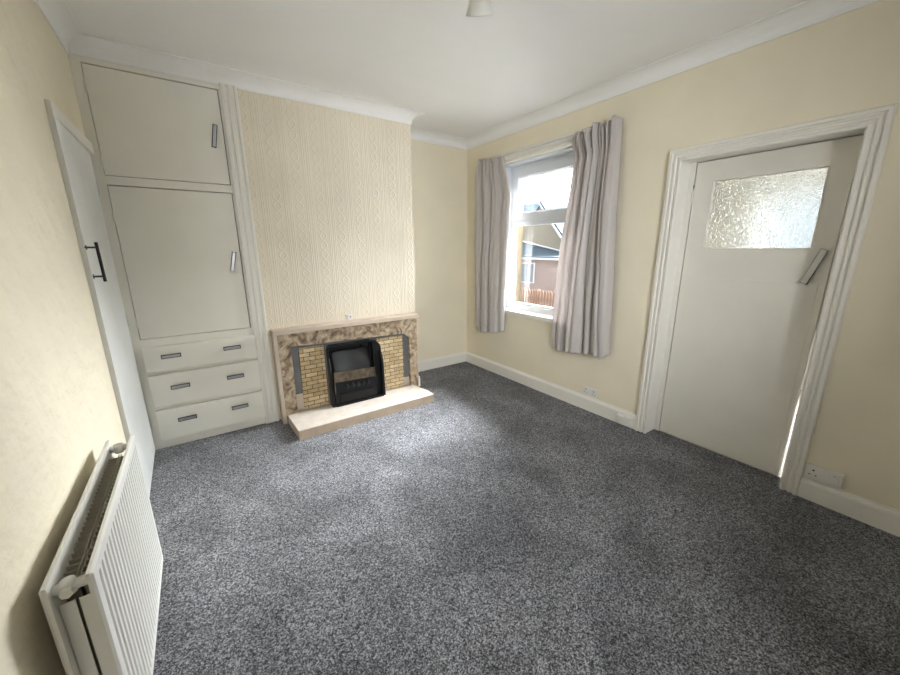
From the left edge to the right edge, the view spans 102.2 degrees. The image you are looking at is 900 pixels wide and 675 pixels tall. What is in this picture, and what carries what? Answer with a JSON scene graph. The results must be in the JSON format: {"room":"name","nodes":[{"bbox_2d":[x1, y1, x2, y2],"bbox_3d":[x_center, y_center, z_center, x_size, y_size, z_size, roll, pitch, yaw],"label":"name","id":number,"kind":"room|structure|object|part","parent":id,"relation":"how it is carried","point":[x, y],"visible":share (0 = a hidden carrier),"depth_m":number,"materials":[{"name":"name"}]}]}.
{"room":"living room","nodes":[
{"label":"living room","id":0,"kind":"room"},
{"bbox_2d":[0,0,125,674],"bbox_3d":[-1.197,-0.062,0.816,0.200,2.610,4.757,-10,17,-34],"label":"wall","id":1,"kind":"structure","parent":0,"point":[59,410],"depth_m":1.16,"materials":[{"name":"beige paint"}]},
{"bbox_2d":[44,99,93,153],"bbox_3d":[-1.943,-1.062,1.875,0.024,0.060,0.805,-10,17,-34],"label":"trim","id":2,"kind":"structure","parent":1,"relation":"attached to","point":[51,108],"depth_m":1.76,"materials":[{"name":"white paint"}]},
{"bbox_2d":[38,435,162,674],"bbox_3d":[-1.104,0.825,1.202,0.129,0.701,0.831,-10,17,-34],"label":"radiator","id":3,"kind":"object","parent":1,"relation":"attached to","point":[99,593],"visible":1,"depth_m":1.02,"materials":[{"name":"white metal"}]},
{"bbox_3d":[-1.130,0.783,1.195,0.013,0.616,0.796,-10,17,-34],"label":"panel","id":4,"kind":"part","parent":3,"relation":"part of","materials":[{"name":"white metal"}]},
{"bbox_3d":[-1.067,0.773,1.238,0.013,0.616,0.796,-10,17,-34],"label":"panel","id":5,"kind":"part","parent":3,"relation":"part of","materials":[{"name":"white metal"}]},
{"bbox_2d":[47,115,154,497],"bbox_3d":[-1.921,-0.070,2.130,0.068,1.988,0.807,-10,17,-34],"label":"door","id":6,"kind":"structure","parent":1,"relation":"in","point":[83,193],"depth_m":1.94,"materials":[{"name":"white paint"}]},
{"bbox_3d":[-1.678,-0.362,1.745,0.013,0.186,0.028,-10,17,-34],"label":"handle","id":7,"kind":"part","parent":6,"relation":"part of","materials":[{"name":"black metal"}]},
{"bbox_2d":[237,89,415,419],"bbox_3d":[-1.071,-0.685,3.353,1.467,2.610,0.407,-10,17,-34],"label":"wall","id":8,"kind":"structure","parent":0,"point":[331,189],"depth_m":3.05,"materials":[{"name":"beige paint"}]},
{"bbox_2d":[219,83,278,423],"bbox_3d":[-1.523,-0.509,2.803,0.106,2.534,0.024,-10,17,-34],"label":"trim","id":9,"kind":"structure","parent":8,"relation":"attached to","point":[230,109],"depth_m":2.75,"materials":[{"name":"white paint"}]},
{"bbox_2d":[270,312,419,423],"bbox_3d":[-0.880,0.239,3.372,1.340,0.803,0.134,-10,17,-34],"label":"fireplace surround","id":10,"kind":"object","parent":8,"relation":"attached to","point":[298,351],"visible":0.85,"depth_m":3.17,"materials":[{"name":"beige stone"}]},
{"bbox_3d":[-1.178,0.343,3.148,0.208,0.552,0.014,-10,17,-34],"label":"brick panel","id":11,"kind":"part","parent":10,"relation":"part of","materials":[{"name":"beige brick"}]},
{"bbox_2d":[270,312,419,335],"bbox_3d":[-0.882,-0.134,3.281,1.340,0.035,0.134,-10,17,-34],"label":"mantel shelf","id":12,"kind":"object","parent":10,"relation":"attached to","point":[405,317],"depth_m":3.19,"materials":[{"name":"beige stone"}]},
{"bbox_3d":[-0.581,0.250,3.552,0.272,0.532,0.014,-10,17,-34],"label":"brick panel","id":13,"kind":"part","parent":10,"relation":"part of","materials":[{"name":"beige brick"}]},
{"bbox_2d":[346,314,352,319],"bbox_3d":[-0.918,-0.187,3.313,0.060,0.052,0.023,-10,17,-34],"label":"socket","id":14,"kind":"object","parent":8,"relation":"attached to","point":[348,316],"visible":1,"depth_m":3.31,"materials":[{"name":"white plastic"}]},
{"bbox_2d":[66,0,806,137],"bbox_3d":[0.229,-1.623,1.456,3.688,0.100,4.757,-10,17,-34],"label":"ceiling","id":15,"kind":"structure","parent":0,"point":[468,76],"depth_m":2.11,"materials":[{"name":"white paint"}]},
{"bbox_2d":[466,0,492,16],"bbox_3d":[0.088,-1.354,1.229,0.358,0.308,0.373,-10,17,-34],"label":"ceiling light","id":16,"kind":"object","parent":15,"relation":"attached to","point":[476,8],"visible":1,"depth_m":1.40,"materials":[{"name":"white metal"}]},
{"bbox_2d":[411,140,466,360],"bbox_3d":[-1.146,-0.753,3.632,3.188,2.610,0.150,-10,17,-34],"label":"wall","id":17,"kind":"structure","parent":0,"point":[439,172],"depth_m":4.21,"materials":[{"name":"beige paint"}]},
{"bbox_2d":[515,179,524,301],"bbox_3d":[7.491,0.147,-5.674,0.140,7.800,27.907,-10,17,-34],"label":"wall","id":18,"kind":"structure","parent":0,"point":[519,228],"depth_m":4.10,"materials":[{"name":"yellow stone"}]},
{"bbox_2d":[150,362,899,674],"bbox_3d":[1.065,0.850,2.649,5.688,0.060,4.757,-10,17,-34],"label":"floor","id":19,"kind":"structure","parent":0,"point":[497,524],"depth_m":1.75,"materials":[{"name":"grey carpet"}]},
{"bbox_2d":[67,53,264,449],"bbox_3d":[-1.960,-0.480,2.700,0.742,2.532,0.422,-10,17,-34],"label":"tall cabinet","id":20,"kind":"object","parent":19,"relation":"on","point":[160,158],"visible":1,"depth_m":2.52,"materials":[{"name":"white paint"}]},
{"bbox_3d":[-1.871,-1.352,2.377,0.672,0.603,0.020,-10,17,-34],"label":"door","id":21,"kind":"part","parent":20,"relation":"part of","materials":[{"name":"white paint"}]},
{"bbox_3d":[-1.977,0.132,2.575,0.105,0.019,0.006,-10,17,-34],"label":"handle","id":22,"kind":"part","parent":20,"relation":"part of","materials":[{"name":"silver metal"}]},
{"bbox_3d":[-1.866,-0.517,2.582,0.672,0.993,0.020,-10,17,-34],"label":"door","id":23,"kind":"part","parent":20,"relation":"part of","materials":[{"name":"white paint"}]},
{"bbox_3d":[-1.959,0.355,2.642,0.105,0.019,0.006,-10,17,-34],"label":"handle","id":24,"kind":"part","parent":20,"relation":"part of","materials":[{"name":"silver metal"}]},
{"bbox_3d":[-1.954,0.601,2.705,0.105,0.019,0.006,-10,17,-34],"label":"handle","id":25,"kind":"part","parent":20,"relation":"part of","materials":[{"name":"silver metal"}]},
{"bbox_3d":[-1.844,0.114,2.720,0.693,0.180,0.029,-10,17,-34],"label":"drawer","id":26,"kind":"part","parent":20,"relation":"part of","materials":[{"name":"white paint"}]},
{"bbox_3d":[-1.843,0.342,2.776,0.693,0.234,0.029,-10,17,-34],"label":"drawer","id":27,"kind":"part","parent":20,"relation":"part of","materials":[{"name":"white paint"}]},
{"bbox_3d":[-1.841,0.599,2.839,0.693,0.231,0.029,-10,17,-34],"label":"drawer","id":28,"kind":"part","parent":20,"relation":"part of","materials":[{"name":"white paint"}]},
{"bbox_3d":[-1.619,-1.387,2.499,0.041,0.141,0.006,-10,17,-34],"label":"handle","id":29,"kind":"part","parent":20,"relation":"part of","materials":[{"name":"silver metal"}]},
{"bbox_3d":[-1.668,0.079,2.783,0.105,0.019,0.006,-10,17,-34],"label":"handle","id":30,"kind":"part","parent":20,"relation":"part of","materials":[{"name":"silver metal"}]},
{"bbox_3d":[-1.612,-0.564,2.703,0.047,0.136,0.006,-10,17,-34],"label":"handle","id":31,"kind":"part","parent":20,"relation":"part of","materials":[{"name":"silver metal"}]},
{"bbox_3d":[-1.672,0.306,2.835,0.105,0.019,0.006,-10,17,-34],"label":"handle","id":32,"kind":"part","parent":20,"relation":"part of","materials":[{"name":"silver metal"}]},
{"bbox_3d":[-1.671,0.553,2.895,0.105,0.019,0.006,-10,17,-34],"label":"handle","id":33,"kind":"part","parent":20,"relation":"part of","materials":[{"name":"silver metal"}]},
{"bbox_2d":[288,385,433,439],"bbox_3d":[-0.756,0.635,3.269,1.245,0.081,0.351,-10,17,-34],"label":"hearth","id":34,"kind":"object","parent":19,"relation":"on","point":[305,424],"visible":0.98,"depth_m":3.13,"materials":[{"name":"beige stone"}]},
{"bbox_2d":[324,339,385,407],"bbox_3d":[-0.857,0.304,3.309,0.506,0.544,0.161,-10,17,-34],"label":"insert","id":35,"kind":"object","parent":34,"relation":"on","point":[352,376],"visible":1,"depth_m":3.27,"materials":[{"name":"black metal"}]},
{"bbox_2d":[329,346,372,376],"bbox_3d":[-0.888,0.210,3.280,0.378,0.226,0.107,-10,17,-34],"label":"hood","id":36,"kind":"object","parent":35,"relation":"attached to","point":[344,361],"depth_m":3.26,"materials":[{"name":"black metal"}]},
{"bbox_3d":[-0.837,0.519,3.295,0.310,0.075,0.011,-10,17,-34],"label":"ash door","id":37,"kind":"part","parent":35,"relation":"part of","materials":[{"name":"black metal"}]},
{"bbox_2d":[466,0,899,510],"bbox_3d":[1.560,-0.540,2.698,0.170,2.610,4.807,-10,17,-34],"label":"wall","id":38,"kind":"structure","parent":0,"point":[849,62],"depth_m":2.03,"materials":[{"name":"beige paint"}]},
{"bbox_2d":[34,0,880,149],"bbox_3d":[0.188,-1.527,1.450,3.188,0.085,4.557,-10,17,-34],"label":"trim","id":39,"kind":"structure","parent":38,"relation":"attached to","point":[57,13],"depth_m":2.35,"materials":[{"name":"white paint"}]},
{"bbox_2d":[418,351,636,429],"bbox_3d":[0.467,0.530,3.571,0.963,0.128,2.279,-10,17,-34],"label":"baseboard","id":40,"kind":"structure","parent":38,"relation":"attached to","point":[603,409],"depth_m":3.76,"materials":[{"name":"white paint"}]},
{"bbox_2d":[505,146,574,322],"bbox_3d":[0.896,-0.944,3.549,0.200,1.527,1.080,-10,17,-34],"label":"window","id":41,"kind":"structure","parent":38,"relation":"in","point":[562,159],"depth_m":3.70,"materials":[{"name":"white plastic"}]},
{"bbox_3d":[0.876,-0.219,3.710,0.143,0.042,1.080,-10,17,-34],"label":"sill","id":42,"kind":"part","parent":41,"relation":"part of","materials":[{"name":"white paint"}]},
{"bbox_3d":[0.938,-1.395,3.470,0.062,0.504,0.900,-10,17,-34],"label":"sash","id":43,"kind":"part","parent":41,"relation":"part of","materials":[{"name":"white plastic"}]},
{"bbox_2d":[491,123,605,163],"bbox_3d":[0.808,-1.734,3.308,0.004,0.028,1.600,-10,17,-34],"label":"rail","id":44,"kind":"object","parent":38,"relation":"attached to","point":[571,137],"visible":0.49,"depth_m":3.29,"materials":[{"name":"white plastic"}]},
{"bbox_2d":[475,155,510,332],"bbox_3d":[0.437,-0.969,3.988,0.085,1.901,0.559,-10,17,-34],"label":"curtain","id":45,"kind":"object","parent":44,"relation":"hanging from","point":[492,187],"visible":1,"depth_m":3.94,"materials":[{"name":"white fabric"}]},
{"bbox_2d":[551,115,622,359],"bbox_3d":[1.108,-0.749,3.010,0.105,1.872,0.602,-10,17,-34],"label":"curtain","id":46,"kind":"object","parent":44,"relation":"hanging from","point":[584,290],"visible":1,"depth_m":2.95,"materials":[{"name":"white fabric"}]},
{"bbox_2d":[582,385,597,398],"bbox_3d":[1.251,0.488,3.252,0.015,0.080,0.148,-10,17,-34],"label":"double socket","id":47,"kind":"object","parent":38,"relation":"attached to","point":[591,392],"visible":1,"depth_m":3.25,"materials":[{"name":"white plastic"}]},
{"bbox_2d":[617,414,632,426],"bbox_3d":[1.432,0.681,2.982,0.030,0.070,0.120,-10,17,-34],"label":"junction box","id":48,"kind":"object","parent":38,"relation":"attached to","point":[622,419],"visible":1,"depth_m":2.97,"materials":[{"name":"white plastic"}]},
{"bbox_2d":[659,135,862,475],"bbox_3d":[1.879,-0.146,2.392,0.069,1.972,0.786,-10,17,-34],"label":"door","id":49,"kind":"structure","parent":38,"relation":"in","point":[764,230],"depth_m":2.31,"materials":[{"name":"white paint"}]},
{"bbox_3d":[1.890,0.222,2.463,0.004,1.214,0.674,-10,17,-34],"label":"hardboard panel","id":50,"kind":"part","parent":49,"relation":"part of","materials":[{"name":"white wood"}]},
{"bbox_3d":[1.900,-0.767,2.229,0.005,0.439,0.548,-10,17,-34],"label":"obscure glass","id":51,"kind":"part","parent":49,"relation":"part of","materials":[{"name":"white"}]},
{"bbox_3d":[2.037,-0.395,2.036,0.006,0.195,0.081,-10,17,-34],"label":"handle","id":52,"kind":"part","parent":49,"relation":"part of","materials":[{"name":"silver metal"}]},
{"bbox_2d":[635,104,897,494],"bbox_3d":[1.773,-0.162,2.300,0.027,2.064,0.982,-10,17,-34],"label":"trim","id":53,"kind":"structure","parent":38,"relation":"attached to","point":[877,122],"depth_m":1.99,"materials":[{"name":"white paint"}]},
{"bbox_2d":[804,462,844,488],"bbox_3d":[2.100,0.775,2.041,0.037,0.082,0.150,-10,17,-34],"label":"double socket","id":54,"kind":"object","parent":38,"relation":"attached to","point":[821,474],"visible":1,"depth_m":2.04,"materials":[{"name":"white plastic"}]},
{"bbox_2d":[827,477,838,485],"bbox_3d":[2.107,0.790,1.997,0.012,0.046,0.046,-10,17,-34],"label":"plug adapter","id":55,"kind":"object","parent":54,"relation":"attached to","point":[834,481],"visible":1,"depth_m":1.99,"materials":[{"name":"white plastic"}]},
{"bbox_2d":[797,476,899,536],"bbox_3d":[1.129,1.219,0.746,3.188,0.128,1.301,-10,17,-34],"label":"baseboard","id":56,"kind":"structure","parent":38,"relation":"attached to","point":[887,519],"depth_m":1.97,"materials":[{"name":"white paint"}]},
{"bbox_2d":[801,332,815,389],"bbox_3d":[3.784,-0.640,3.285,0.100,2.500,2.950,-10,17,-34],"label":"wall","id":57,"kind":"structure","parent":0,"point":[815,332],"depth_m":3.68,"materials":[{"name":"beige paint"}]},
{"label":"outside","id":58,"kind":"structure","parent":0,"visible":0},
{"bbox_3d":[9.903,-3.492,25.890,39.680,0.200,65.000,-10,17,-34],"label":"ground","id":59,"kind":"structure","parent":58,"visible":0},
{"bbox_2d":[520,288,554,306],"bbox_3d":[2.607,-1.218,13.602,0.160,1.320,5.800,-10,17,-34],"label":"fence","id":60,"kind":"object","parent":59,"relation":"on","point":[540,296],"visible":0.12,"depth_m":12.73,"materials":[{"name":"brown wood"}]},
{"bbox_2d":[521,200,567,304],"bbox_3d":[4.779,-4.967,20.627,5.500,5.230,9.004,-10,17,-34],"label":"house","id":61,"kind":"structure","parent":59,"relation":"on","point":[541,243],"depth_m":17.96,"materials":[{"name":"pinkish brown render"},{"name":"grey slate roof"},{"name":"white window frames"}]},
{"bbox_3d":[3.548,-3.293,18.366,0.020,0.870,1.740,-10,17,-34],"label":"pane","id":62,"kind":"part","parent":61,"relation":"part of","materials":[{"name":"white glass"}]}
]}

